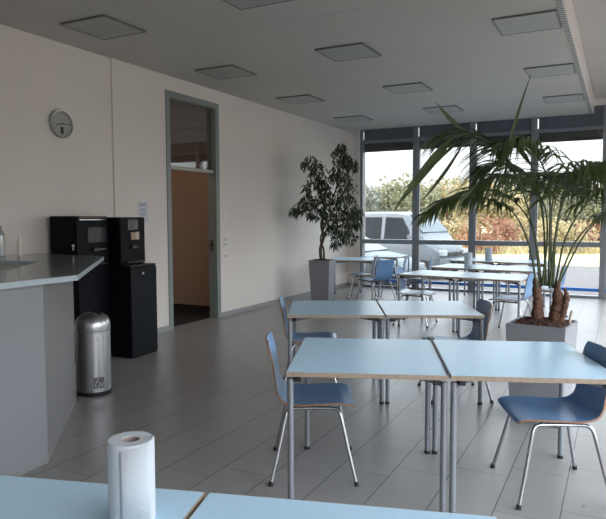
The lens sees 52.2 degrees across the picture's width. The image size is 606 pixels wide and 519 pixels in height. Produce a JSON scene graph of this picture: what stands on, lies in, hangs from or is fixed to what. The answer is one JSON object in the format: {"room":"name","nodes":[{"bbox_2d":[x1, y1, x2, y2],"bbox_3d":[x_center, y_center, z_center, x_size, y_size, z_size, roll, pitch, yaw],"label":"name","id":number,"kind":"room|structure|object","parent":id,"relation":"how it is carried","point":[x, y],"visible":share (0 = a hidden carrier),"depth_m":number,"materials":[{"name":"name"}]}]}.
{"room":"eatery","nodes":[
{"label":"eatery","id":0,"kind":"room"},
{"bbox_2d":[0,24,346,327],"bbox_3d":[-2.663,-0.875,6.872,0.150,3.900,16.275,2,4,27],"label":"wall","id":1,"kind":"structure","parent":0,"point":[113,159],"depth_m":7.86,"materials":[{"name":"paint"}]},
{"bbox_2d":[49,109,73,137],"bbox_3d":[-2.629,-1.480,6.737,0.038,0.316,0.316,2,4,27],"label":"wall clock","id":2,"kind":"object","parent":1,"relation":"attached to","point":[61,124],"visible":1,"depth_m":6.73,"materials":[{"name":"grey"}]},
{"bbox_2d":[138,202,147,221],"bbox_3d":[-2.048,-0.607,7.918,0.003,0.260,0.170,2,4,27],"label":"notice","id":3,"kind":"object","parent":1,"relation":"attached to","point":[142,206],"visible":0.97,"depth_m":7.92,"materials":[{"name":"paper"}]},
{"bbox_2d":[165,89,220,329],"bbox_3d":[-1.612,-0.686,8.911,0.161,3.240,1.220,2,4,27],"label":"door frame","id":4,"kind":"structure","parent":1,"relation":"in","point":[192,123],"depth_m":9.00,"materials":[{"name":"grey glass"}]},
{"bbox_2d":[224,237,226,246],"bbox_3d":[-1.202,-0.271,9.579,0.013,0.150,0.080,2,4,27],"label":"wall socket","id":5,"kind":"object","parent":1,"relation":"attached to","point":[225,238],"visible":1,"depth_m":9.57,"materials":[{"name":"white plastic"}]},
{"bbox_2d":[157,283,346,332],"bbox_3d":[-2.663,1.044,6.837,0.037,0.075,15.975,2,4,27],"label":"baseboard","id":6,"kind":"structure","parent":1,"relation":"attached to","point":[247,308],"depth_m":10.47,"materials":[{"name":"grey tile"}]},
{"bbox_2d":[171,170,209,305],"bbox_3d":[-2.843,-0.889,9.316,2.400,3.600,3.650,2,4,27],"label":"wall","id":7,"kind":"structure","parent":0,"point":[189,190],"depth_m":10.85,"materials":[{"name":"paint"}]},
{"bbox_2d":[0,0,589,130],"bbox_3d":[-0.496,-2.340,5.490,4.984,0.120,15.980,2,4,27],"label":"ceiling","id":8,"kind":"structure","parent":0,"point":[447,29],"depth_m":7.01,"materials":[{"name":"paint"}]},
{"bbox_2d":[60,14,146,39],"bbox_3d":[-1.985,-2.312,6.171,0.585,0.018,0.585,2,4,27],"label":"recessed light","id":9,"kind":"object","parent":8,"relation":"in","point":[104,27],"visible":1,"depth_m":6.13,"materials":[{"name":"white plastic"}]},
{"bbox_2d":[194,64,256,79],"bbox_3d":[-1.004,-2.444,8.079,0.585,0.018,0.585,2,4,27],"label":"recessed light","id":10,"kind":"object","parent":8,"relation":"in","point":[226,71],"visible":1,"depth_m":8.05,"materials":[{"name":"white plastic"}]},
{"bbox_2d":[222,0,293,9],"bbox_3d":[-0.443,-2.255,5.246,0.585,0.018,0.585,2,4,27],"label":"recessed light","id":11,"kind":"object","parent":8,"relation":"in","point":[239,4],"visible":1,"depth_m":5.46,"materials":[{"name":"white plastic"}]},
{"bbox_2d":[276,94,324,104],"bbox_3d":[-0.040,-2.574,9.952,0.585,0.018,0.585,2,4,27],"label":"recessed light","id":12,"kind":"object","parent":8,"relation":"in","point":[307,98],"visible":1,"depth_m":9.91,"materials":[{"name":"white plastic"}]},
{"bbox_2d":[280,96,320,103],"bbox_3d":[-0.040,-2.574,9.952,0.549,0.017,0.549,2,4,27],"label":"diffuser","id":13,"kind":"object","parent":12,"relation":"attached to","point":[289,99],"depth_m":9.91,"materials":[{"name":"white plastic"}]},
{"bbox_2d":[315,42,380,61],"bbox_3d":[0.525,-2.385,7.128,0.585,0.018,0.585,2,4,27],"label":"recessed light","id":14,"kind":"object","parent":8,"relation":"in","point":[360,50],"visible":1,"depth_m":7.09,"materials":[{"name":"white plastic"}]},
{"bbox_2d":[333,115,372,122],"bbox_3d":[0.973,-2.710,11.922,0.585,0.018,0.585,2,4,27],"label":"recessed light","id":15,"kind":"object","parent":8,"relation":"in","point":[357,118],"visible":1,"depth_m":11.83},
{"bbox_2d":[335,116,369,121],"bbox_3d":[0.973,-2.710,11.922,0.549,0.017,0.549,2,4,27],"label":"diffuser","id":16,"kind":"object","parent":15,"relation":"attached to","point":[347,118],"depth_m":11.83,"materials":[{"name":"white plastic"}]},
{"bbox_2d":[382,82,432,93],"bbox_3d":[1.548,-2.523,9.116,0.585,0.018,0.585,2,4,27],"label":"recessed light","id":17,"kind":"object","parent":8,"relation":"in","point":[418,86],"visible":1,"depth_m":9.09,"materials":[{"name":"white plastic"}]},
{"bbox_2d":[422,105,463,113],"bbox_3d":[2.479,-2.648,10.926,0.585,0.018,0.585,2,4,27],"label":"recessed light","id":18,"kind":"object","parent":8,"relation":"in","point":[453,108],"visible":0.84,"depth_m":10.87,"materials":[{"name":"white plastic"}]},
{"bbox_2d":[491,9,561,35],"bbox_3d":[2.206,-2.320,6.076,0.585,0.018,0.585,2,4,27],"label":"recessed light","id":19,"kind":"object","parent":8,"relation":"in","point":[548,19],"visible":1,"depth_m":6.03,"materials":[{"name":"white plastic"}]},
{"bbox_2d":[524,63,575,77],"bbox_3d":[3.224,-2.457,8.055,0.585,0.018,0.585,2,4,27],"label":"recessed light","id":20,"kind":"object","parent":8,"relation":"in","point":[567,68],"visible":0.96,"depth_m":8.01,"materials":[{"name":"white plastic"}]},
{"bbox_2d":[543,93,584,103],"bbox_3d":[4.206,-2.589,9.963,0.585,0.018,0.585,2,4,27],"label":"recessed light","id":21,"kind":"object","parent":8,"relation":"in","point":[571,97],"visible":1,"depth_m":9.90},
{"bbox_2d":[544,95,583,102],"bbox_3d":[4.206,-2.590,9.963,0.549,0.017,0.549,2,4,27],"label":"diffuser","id":22,"kind":"object","parent":21,"relation":"attached to","point":[560,98],"depth_m":9.91,"materials":[{"name":"white plastic"}]},
{"bbox_2d":[555,0,592,113],"bbox_3d":[1.695,-2.210,4.369,0.055,0.002,15.975,2,4,27],"label":"ceiling beam","id":23,"kind":"structure","parent":8,"relation":"in","point":[559,3],"depth_m":6.97,"materials":[{"name":"grey metal"}]},
{"bbox_2d":[20,286,605,518],"bbox_3d":[-0.033,1.286,5.500,10.800,0.254,16.575,2,4,27],"label":"floor","id":24,"kind":"structure","parent":0,"point":[212,409],"depth_m":4.46,"materials":[{"name":"tile"}]},
{"bbox_2d":[0,253,103,475],"bbox_3d":[-3.013,0.719,3.577,2.353,1.165,5.610,2,4,27],"label":"counter","id":25,"kind":"object","parent":24,"relation":"on","point":[38,368],"depth_m":3.79,"materials":[{"name":"grey laminate"}]},
{"bbox_2d":[0,226,4,256],"bbox_3d":[-2.924,-0.175,5.976,0.076,0.295,0.076,2,4,27],"label":"clear bottle","id":26,"kind":"object","parent":25,"relation":"on","point":[2,253],"visible":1,"depth_m":5.99,"materials":[{"name":"clear glass"}]},
{"bbox_2d":[17,232,22,255],"bbox_3d":[-2.784,-0.152,6.075,0.048,0.235,0.048,2,4,27],"label":"squeeze bottle","id":27,"kind":"object","parent":25,"relation":"on","point":[19,242],"visible":0.94,"depth_m":6.06,"materials":[{"name":"beige plastic"}]},
{"bbox_2d":[0,253,103,289],"bbox_3d":[-3.015,0.155,3.539,2.353,0.035,5.610,2,4,27],"label":"countertop","id":28,"kind":"structure","parent":25,"relation":"on","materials":[{"name":"white laminate"}]},
{"bbox_2d":[73,265,109,363],"bbox_3d":[-2.412,0.576,6.734,0.402,1.020,0.440,2,4,27],"label":"base cabinet","id":29,"kind":"object","parent":24,"relation":"on","point":[91,291],"visible":0.21,"depth_m":6.61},
{"bbox_2d":[50,216,108,265],"bbox_3d":[-2.399,-0.200,6.671,0.440,0.535,0.454,2,4,27],"label":"coffee machine","id":30,"kind":"object","parent":29,"relation":"on","point":[69,235],"visible":0.87,"depth_m":6.53,"materials":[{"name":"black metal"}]},
{"bbox_2d":[75,312,112,396],"bbox_3d":[-1.858,0.811,5.434,0.342,0.723,0.306,1,4,11],"label":"pedal bin","id":31,"kind":"object","parent":24,"relation":"on","point":[92,329],"visible":0.96,"depth_m":5.31,"materials":[{"name":"silver metal"}]},
{"bbox_2d":[0,475,204,518],"bbox_3d":[-0.761,1.068,1.439,0.801,0.740,0.920,1,4,11],"label":"table","id":32,"kind":"object","parent":24,"relation":"on","point":[20,497],"visible":0.81,"depth_m":1.74,"materials":[{"name":"blue laminate"}]},
{"bbox_2d":[107,431,155,518],"bbox_3d":[-0.446,0.576,1.620,0.127,0.216,0.120,2,4,27],"label":"paper towel roll","id":33,"kind":"object","parent":32,"relation":"on","point":[130,455],"visible":1,"depth_m":1.57,"materials":[{"name":"paper"}]},
{"bbox_2d":[108,263,157,358],"bbox_3d":[-2.075,0.552,7.056,0.707,1.022,0.428,2,4,27],"label":"base cabinet","id":34,"kind":"object","parent":24,"relation":"on","point":[132,287],"visible":0.77,"depth_m":6.82,"materials":[{"name":"black metal"}]},
{"bbox_2d":[108,217,144,264],"bbox_3d":[-2.126,-0.220,7.044,0.585,0.520,0.390,2,4,27],"label":"coffee machine","id":35,"kind":"object","parent":34,"relation":"on","point":[126,235],"visible":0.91,"depth_m":6.84,"materials":[{"name":"black plastic"}]},
{"bbox_2d":[131,232,135,239],"bbox_3d":[-1.901,-0.263,6.928,0.004,0.080,0.075,2,4,27],"label":"picture","id":36,"kind":"object","parent":35,"relation":"attached to","point":[133,234],"depth_m":6.93},
{"bbox_2d":[125,260,144,262],"bbox_3d":[-1.884,0.026,6.937,0.043,0.018,0.270,2,4,27],"label":"drip tray","id":37,"kind":"object","parent":35,"relation":"on","point":[126,261],"depth_m":6.92,"materials":[{"name":"black plastic"}]},
{"bbox_2d":[278,296,337,382],"bbox_3d":[0.052,0.752,5.573,0.548,0.815,0.576,0,4,1],"label":"chair","id":38,"kind":"object","parent":24,"relation":"on","point":[296,337],"visible":0.59,"depth_m":5.63,"materials":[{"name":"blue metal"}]},
{"bbox_2d":[265,332,358,486],"bbox_3d":[0.047,0.873,3.781,0.548,0.815,0.576,0,4,0],"label":"chair","id":39,"kind":"object","parent":24,"relation":"on","point":[317,396],"visible":0.88,"depth_m":3.71,"materials":[{"name":"blue plastic"}]},
{"bbox_2d":[288,144,364,300],"bbox_3d":[0.403,-0.605,10.719,1.332,2.821,0.799,-1,4,-7],"label":"potted ficus","id":40,"kind":"object","parent":24,"relation":"on","point":[321,270],"visible":0.99,"depth_m":10.64,"materials":[{"name":"leaf"},{"name":"bark"},{"name":"grey plastic"}]},
{"bbox_2d":[287,301,384,403],"bbox_3d":[0.285,0.791,5.492,0.791,0.740,0.880,0,4,2],"label":"table","id":41,"kind":"object","parent":24,"relation":"on","point":[299,310],"visible":0.84,"depth_m":5.22,"materials":[{"name":"blue laminate"}]},
{"bbox_2d":[189,492,497,518],"bbox_3d":[0.036,1.076,1.286,0.801,0.740,0.920,1,4,11],"label":"table","id":42,"kind":"object","parent":24,"relation":"on","point":[214,505],"visible":1,"depth_m":1.67,"materials":[{"name":"blue laminate"}]},
{"bbox_2d":[332,257,373,299],"bbox_3d":[0.964,0.352,11.955,0.801,0.740,0.920,0,4,7],"label":"table","id":43,"kind":"object","parent":24,"relation":"on","point":[370,260],"visible":0.62,"depth_m":11.69,"materials":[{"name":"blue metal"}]},
{"bbox_2d":[348,255,377,299],"bbox_3d":[1.152,0.327,11.806,0.548,0.815,0.576,0,4,9],"label":"chair","id":44,"kind":"object","parent":24,"relation":"on","point":[354,273],"visible":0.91,"depth_m":11.67,"materials":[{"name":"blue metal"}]},
{"bbox_2d":[286,338,448,511],"bbox_3d":[0.371,0.917,3.615,0.821,0.740,0.920,0,4,6],"label":"table","id":45,"kind":"object","parent":24,"relation":"on","point":[407,359],"visible":0.91,"depth_m":3.33,"materials":[{"name":"blue laminate"}]},
{"bbox_2d":[355,259,395,300],"bbox_3d":[1.283,0.395,10.796,0.576,0.815,0.548,-3,5,-33],"label":"chair","id":46,"kind":"object","parent":24,"relation":"on","point":[384,268],"visible":0.91,"depth_m":10.61,"materials":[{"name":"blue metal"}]},
{"bbox_2d":[359,254,409,293],"bbox_3d":[1.704,0.289,12.859,0.801,0.740,0.920,2,4,25],"label":"table","id":47,"kind":"object","parent":24,"relation":"on","point":[380,256],"visible":0.59,"depth_m":12.63,"materials":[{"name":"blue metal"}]},
{"bbox_2d":[376,256,407,300],"bbox_3d":[1.677,0.342,11.558,0.548,0.815,0.576,1,4,15],"label":"chair","id":48,"kind":"object","parent":24,"relation":"on","point":[406,257],"visible":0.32,"depth_m":11.40,"materials":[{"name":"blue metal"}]},
{"bbox_2d":[392,266,437,327],"bbox_3d":[1.605,0.522,8.900,0.548,0.815,0.576,2,4,25],"label":"chair","id":49,"kind":"object","parent":24,"relation":"on","point":[403,290],"visible":0.81,"depth_m":8.91,"materials":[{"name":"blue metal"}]},
{"bbox_2d":[401,258,433,300],"bbox_3d":[2.047,0.375,11.053,0.548,0.815,0.576,1,4,21],"label":"chair","id":50,"kind":"object","parent":24,"relation":"on","point":[431,259],"visible":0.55,"depth_m":10.90,"materials":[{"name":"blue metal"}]},
{"bbox_2d":[377,301,484,404],"bbox_3d":[1.086,0.790,5.462,0.791,0.740,0.880,0,4,2],"label":"table","id":51,"kind":"object","parent":24,"relation":"on","point":[395,310],"visible":0.84,"depth_m":5.19,"materials":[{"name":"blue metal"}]},
{"bbox_2d":[397,270,476,331],"bbox_3d":[1.905,0.563,8.791,0.841,0.740,0.840,3,5,35],"label":"table","id":52,"kind":"object","parent":24,"relation":"on","point":[448,275],"visible":0.79,"depth_m":8.69,"materials":[{"name":"blue laminate"}]},
{"bbox_2d":[418,299,493,403],"bbox_3d":[1.321,0.763,5.341,0.548,0.815,0.576,0,4,-1],"label":"chair","id":53,"kind":"object","parent":24,"relation":"on","point":[484,307],"visible":0.34,"depth_m":5.38,"materials":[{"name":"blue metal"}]},
{"bbox_2d":[429,263,498,309],"bbox_3d":[2.610,0.476,10.044,0.841,0.740,0.880,3,5,35],"label":"table","id":54,"kind":"object","parent":24,"relation":"on","point":[475,268],"visible":0.56,"depth_m":9.93,"materials":[{"name":"blue laminate"}]},
{"bbox_2d":[464,252,472,267],"bbox_3d":[2.612,0.007,9.766,0.127,0.232,0.120,2,4,27],"label":"paper towel roll","id":55,"kind":"object","parent":54,"relation":"on","point":[467,255],"visible":1,"depth_m":9.72,"materials":[{"name":"paper"}]},
{"bbox_2d":[449,258,507,302],"bbox_3d":[3.287,0.370,11.566,0.841,0.740,0.880,2,5,33],"label":"table","id":56,"kind":"object","parent":24,"relation":"on","point":[460,260],"visible":0.54,"depth_m":11.35,"materials":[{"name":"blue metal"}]},
{"bbox_2d":[485,248,491,260],"bbox_3d":[3.398,-0.100,11.315,0.127,0.232,0.120,2,4,27],"label":"paper towel roll","id":57,"kind":"object","parent":56,"relation":"on","point":[488,251],"visible":1,"depth_m":11.26,"materials":[{"name":"paper"}]},
{"bbox_2d":[455,272,537,332],"bbox_3d":[2.602,0.593,8.301,0.841,0.740,0.840,3,5,35],"label":"table","id":58,"kind":"object","parent":24,"relation":"on","point":[516,279],"visible":0.68,"depth_m":8.18,"materials":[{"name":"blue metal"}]},
{"bbox_2d":[395,75,605,427],"bbox_3d":[1.832,-0.080,4.675,2.051,2.578,1.984,2,4,26],"label":"potted palm","id":59,"kind":"object","parent":24,"relation":"on","point":[536,327],"visible":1,"depth_m":4.55,"materials":[{"name":"green plant"}]},
{"bbox_2d":[488,272,536,327],"bbox_3d":[2.775,0.566,8.186,0.548,0.815,0.576,3,5,35],"label":"chair","id":60,"kind":"object","parent":24,"relation":"on","point":[503,299],"visible":0.81,"depth_m":8.09,"materials":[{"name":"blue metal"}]},
{"bbox_2d":[427,336,605,512],"bbox_3d":[1.188,0.914,3.567,0.851,0.747,1.000,0,4,6],"label":"table","id":61,"kind":"object","parent":24,"relation":"on","point":[464,361],"visible":0.91,"depth_m":3.32,"materials":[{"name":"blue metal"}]},
{"bbox_2d":[481,265,551,311],"bbox_3d":[3.306,0.506,9.555,0.841,0.740,0.880,3,5,35],"label":"table","id":62,"kind":"object","parent":24,"relation":"on","point":[499,269],"visible":0.62,"depth_m":9.45,"materials":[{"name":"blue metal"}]},
{"bbox_2d":[496,259,555,306],"bbox_3d":[4.001,0.399,11.101,0.841,0.740,0.880,2,5,33],"label":"table","id":63,"kind":"object","parent":24,"relation":"on","point":[508,262],"visible":0.58,"depth_m":10.98,"materials":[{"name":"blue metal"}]},
{"bbox_2d":[524,265,567,316],"bbox_3d":[3.686,0.484,9.346,0.548,0.815,0.576,3,5,35],"label":"chair","id":64,"kind":"object","parent":24,"relation":"on","point":[550,290],"visible":0.34,"depth_m":9.27,"materials":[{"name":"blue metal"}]},
{"bbox_2d":[490,341,605,510],"bbox_3d":[1.403,0.889,3.472,0.548,0.815,0.576,0,4,3],"label":"chair","id":65,"kind":"object","parent":24,"relation":"on","point":[586,403],"visible":0.94,"depth_m":3.43,"materials":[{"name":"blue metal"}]},
{"bbox_2d":[347,98,605,282],"bbox_3d":[4.587,-1.351,12.053,8.700,4.100,0.400,2,4,27],"label":"wall","id":66,"kind":"structure","parent":0,"point":[352,136],"depth_m":13.71,"materials":[{"name":"paint"}]},
{"bbox_2d":[100,0,586,124],"bbox_3d":[-0.481,-2.279,5.484,4.820,0.001,15.975,2,4,27],"label":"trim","id":67,"kind":"structure","parent":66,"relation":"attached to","point":[115,0],"depth_m":7.17,"materials":[{"name":"white metal"}]},
{"bbox_2d":[358,130,359,286],"bbox_3d":[1.240,-1.114,13.650,0.034,3.436,0.050,2,4,27],"label":"trim","id":68,"kind":"structure","parent":66,"relation":"attached to","point":[358,130],"depth_m":13.60,"materials":[{"name":"grey metal"}]},
{"bbox_2d":[360,130,364,286],"bbox_3d":[1.319,-1.186,13.672,0.060,3.577,0.160,2,4,27],"label":"trim","id":69,"kind":"structure","parent":66,"relation":"attached to","point":[362,146],"depth_m":13.61,"materials":[{"name":"grey metal"}]},
{"bbox_2d":[363,127,412,288],"bbox_3d":[1.853,-1.171,13.415,1.125,3.577,0.170,2,4,27],"label":"window","id":70,"kind":"structure","parent":66,"relation":"in","point":[388,139],"depth_m":13.32,"materials":[{"name":"blue paint"}]},
{"bbox_2d":[412,126,420,288],"bbox_3d":[2.406,-1.153,13.116,0.132,3.577,0.160,2,4,27],"label":"trim","id":71,"kind":"structure","parent":66,"relation":"attached to","point":[416,143],"depth_m":13.06,"materials":[{"name":"grey metal"}]},
{"bbox_2d":[417,122,469,291],"bbox_3d":[2.928,-1.138,12.865,1.070,3.577,0.170,2,4,27],"label":"window","id":72,"kind":"structure","parent":66,"relation":"in","point":[425,132],"depth_m":12.84,"materials":[{"name":"blue paint"}]},
{"bbox_2d":[468,122,477,291],"bbox_3d":[3.455,-1.120,12.578,0.132,3.577,0.160,2,4,27],"label":"trim","id":73,"kind":"structure","parent":66,"relation":"attached to","point":[472,215],"depth_m":12.54,"materials":[{"name":"grey metal"}]},
{"bbox_2d":[474,118,531,294],"bbox_3d":[3.973,-1.105,12.329,1.060,3.577,0.170,2,4,27],"label":"window","id":74,"kind":"structure","parent":66,"relation":"in","point":[498,130],"depth_m":12.24,"materials":[{"name":"blue paint"}]},
{"bbox_2d":[528,117,538,294],"bbox_3d":[4.496,-1.088,12.044,0.132,3.577,0.160,2,4,27],"label":"trim","id":75,"kind":"structure","parent":66,"relation":"attached to","point":[534,123],"depth_m":11.98,"materials":[{"name":"grey metal"}]},
{"bbox_2d":[537,105,603,298],"bbox_3d":[5.050,-1.072,11.778,1.140,3.577,0.170,2,4,27],"label":"window","id":76,"kind":"structure","parent":66,"relation":"in","point":[581,127],"depth_m":11.65,"materials":[{"name":"blue paint"}]},
{"bbox_2d":[562,0,593,113],"bbox_3d":[1.728,-2.340,4.343,0.018,0.267,15.975,2,4,27],"label":"trim","id":77,"kind":"structure","parent":66,"relation":"attached to","point":[568,4],"depth_m":7.22,"materials":[{"name":"paint"}]},
{"bbox_2d":[598,104,605,298],"bbox_3d":[5.609,-1.053,11.475,0.132,3.577,0.160,2,4,27],"label":"trim","id":78,"kind":"structure","parent":66,"relation":"attached to","point":[602,263],"depth_m":11.47,"materials":[{"name":"grey metal"}]},
{"bbox_2d":[410,263,605,295],"bbox_3d":[-7.983,3.002,-15.402,120.000,0.200,85.000,2,4,27],"label":"ground","id":79,"kind":"structure","parent":0,"point":[576,276],"depth_m":17.81,"materials":[{"name":"concrete"}]},
{"bbox_2d":[365,237,426,285],"bbox_3d":[0.976,0.013,15.642,4.080,1.520,2.060,3,5,35],"label":"hatchback car","id":80,"kind":"object","parent":79,"relation":"on","point":[370,249],"visible":0.08,"depth_m":14.62,"materials":[{"name":"silver metal"}]},
{"bbox_2d":[365,212,467,270],"bbox_3d":[2.947,-0.535,19.947,4.484,2.020,2.340,3,5,41],"label":"van","id":81,"kind":"object","parent":79,"relation":"on","point":[378,225],"visible":0.24,"depth_m":18.79,"materials":[{"name":"silver metal"}]},
{"bbox_2d":[448,251,463,263],"bbox_3d":[4.540,-0.007,18.588,0.125,0.460,1.240,3,5,41],"label":"grille","id":82,"kind":"object","parent":81,"relation":"attached to","point":[452,255],"depth_m":18.55,"materials":[{"name":"plastic"}]},
{"bbox_2d":[444,222,599,266],"bbox_3d":[56.055,-6.367,120.009,310.000,0.210,215.000,2,4,27],"label":"ground","id":83,"kind":"structure","parent":0,"point":[586,259],"depth_m":27.84,"materials":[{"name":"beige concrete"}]},
{"bbox_2d":[365,184,386,211],"bbox_3d":[3.166,-3.565,45.851,6.897,4.609,7.012,2,4,27],"label":"autumn tree","id":84,"kind":"object","parent":83,"relation":"on","point":[371,200],"visible":0.13,"depth_m":43.73,"materials":[{"name":"green plant"}]},
{"bbox_2d":[369,186,407,210],"bbox_3d":[6.274,-4.382,56.304,6.675,4.812,5.924,0,4,-1],"label":"autumn tree","id":85,"kind":"object","parent":83,"relation":"on","point":[369,186],"visible":0.02,"depth_m":55.27,"materials":[{"name":"green plant"}]},
{"bbox_2d":[375,181,411,211],"bbox_3d":[10.070,-5.686,65.883,6.632,6.097,6.988,2,4,27],"label":"autumn tree","id":86,"kind":"object","parent":83,"relation":"on","point":[404,183],"visible":0.02,"depth_m":66.61,"materials":[{"name":"green plant"}]},
{"bbox_2d":[374,172,458,224],"bbox_3d":[8.101,-3.965,45.941,5.524,5.362,7.743,-1,4,-5],"label":"autumn tree","id":87,"kind":"object","parent":83,"relation":"on","point":[389,199],"visible":0.54,"depth_m":45.21,"materials":[{"name":"green plant"}]},
{"bbox_2d":[410,177,468,227],"bbox_3d":[12.646,-4.666,55.666,6.487,5.419,6.881,2,4,27],"label":"autumn tree","id":88,"kind":"object","parent":83,"relation":"on","point":[456,186],"visible":0.13,"depth_m":55.20,"materials":[{"name":"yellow plant"}]},
{"bbox_2d":[440,216,467,239],"bbox_3d":[8.850,-1.667,36.910,2.768,1.986,2.731,2,4,27],"label":"shrub","id":89,"kind":"object","parent":83,"relation":"on","point":[453,226],"visible":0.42,"depth_m":36.41,"materials":[{"name":"yellow plant"}]},
{"bbox_2d":[440,175,496,226],"bbox_3d":[17.348,-5.857,65.766,7.082,6.402,6.933,2,4,27],"label":"autumn tree","id":90,"kind":"object","parent":83,"relation":"on","point":[467,175],"visible":0.02,"depth_m":65.15,"materials":[{"name":"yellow plant"}]},
{"bbox_2d":[454,220,505,253],"bbox_3d":[8.879,-1.139,31.078,2.596,1.717,2.617,2,4,27],"label":"shrub","id":91,"kind":"object","parent":83,"relation":"on","point":[487,236],"visible":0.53,"depth_m":30.89,"materials":[{"name":"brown plant"}]},
{"bbox_2d":[451,183,529,236],"bbox_3d":[14.100,-3.726,45.796,6.359,4.862,6.942,2,4,27],"label":"autumn tree","id":92,"kind":"object","parent":83,"relation":"on","point":[493,213],"visible":0.34,"depth_m":44.44,"materials":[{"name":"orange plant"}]},
{"bbox_2d":[478,215,522,246],"bbox_3d":[10.921,-1.488,34.064,2.349,1.998,2.234,-2,4,-30],"label":"shrub","id":93,"kind":"object","parent":83,"relation":"on","point":[508,232],"visible":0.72,"depth_m":33.68,"materials":[{"name":"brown plant"}]},
{"bbox_2d":[482,185,548,234],"bbox_3d":[19.222,-4.810,55.615,6.288,5.666,6.201,2,4,27],"label":"autumn tree","id":94,"kind":"object","parent":83,"relation":"on","point":[539,209],"visible":0.09,"depth_m":54.10,"materials":[{"name":"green plant"}]},
{"bbox_2d":[508,212,539,240],"bbox_3d":[13.804,-1.826,37.889,2.692,2.137,2.458,-1,4,-15],"label":"shrub","id":95,"kind":"object","parent":83,"relation":"on","point":[522,220],"visible":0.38,"depth_m":37.55,"materials":[{"name":"yellow plant"}]},
{"bbox_2d":[456,235,599,254],"bbox_3d":[13.188,-1.036,37.009,22.858,0.650,14.386,0,4,0],"label":"dry grass","id":96,"kind":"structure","parent":83,"relation":"on","point":[515,249],"depth_m":30.96,"materials":[{"name":"plant"}]},
{"bbox_2d":[502,184,556,226],"bbox_3d":[23.928,-5.446,65.869,7.532,5.522,7.443,2,4,27],"label":"autumn tree","id":97,"kind":"object","parent":83,"relation":"on","point":[509,184],"visible":0.02,"depth_m":64.80,"materials":[{"name":"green plant"}]},
{"bbox_2d":[537,216,574,240],"bbox_3d":[14.074,-1.515,34.889,2.381,1.918,2.481,2,4,27],"label":"shrub","id":98,"kind":"object","parent":83,"relation":"on","point":[540,233],"visible":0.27,"depth_m":34.74,"materials":[{"name":"yellow plant"}]},
{"bbox_2d":[538,187,601,237],"bbox_3d":[20.204,-3.558,45.761,6.556,4.487,6.727,2,4,27],"label":"autumn tree","id":99,"kind":"object","parent":83,"relation":"on","point":[591,209],"visible":0.32,"depth_m":44.91,"materials":[{"name":"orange plant"}]},
{"bbox_2d":[548,220,599,252],"bbox_3d":[13.413,-1.128,30.825,2.507,1.751,2.254,2,4,27],"label":"shrub","id":100,"kind":"object","parent":83,"relation":"on","point":[562,230],"visible":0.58,"depth_m":30.70,"materials":[{"name":"yellow plant"}]},
{"bbox_2d":[552,181,601,234],"bbox_3d":[25.304,-4.913,55.764,6.722,5.810,6.355,2,4,27],"label":"autumn tree","id":101,"kind":"object","parent":83,"relation":"on","point":[596,181],"visible":0.02,"depth_m":55.10,"materials":[{"name":"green plant"}]},
{"bbox_2d":[575,220,600,241],"bbox_3d":[16.758,-1.587,34.961,2.718,2.032,2.538,2,4,27],"label":"shrub","id":102,"kind":"object","parent":83,"relation":"on","point":[589,231],"visible":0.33,"depth_m":34.98,"materials":[{"name":"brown plant"}]},
{"bbox_2d":[572,0,605,98],"bbox_3d":[3.151,-2.489,3.604,3.216,0.120,15.980,2,4,27],"label":"ceiling","id":103,"kind":"structure","parent":0,"point":[590,14],"depth_m":7.50,"materials":[{"name":"paint"}]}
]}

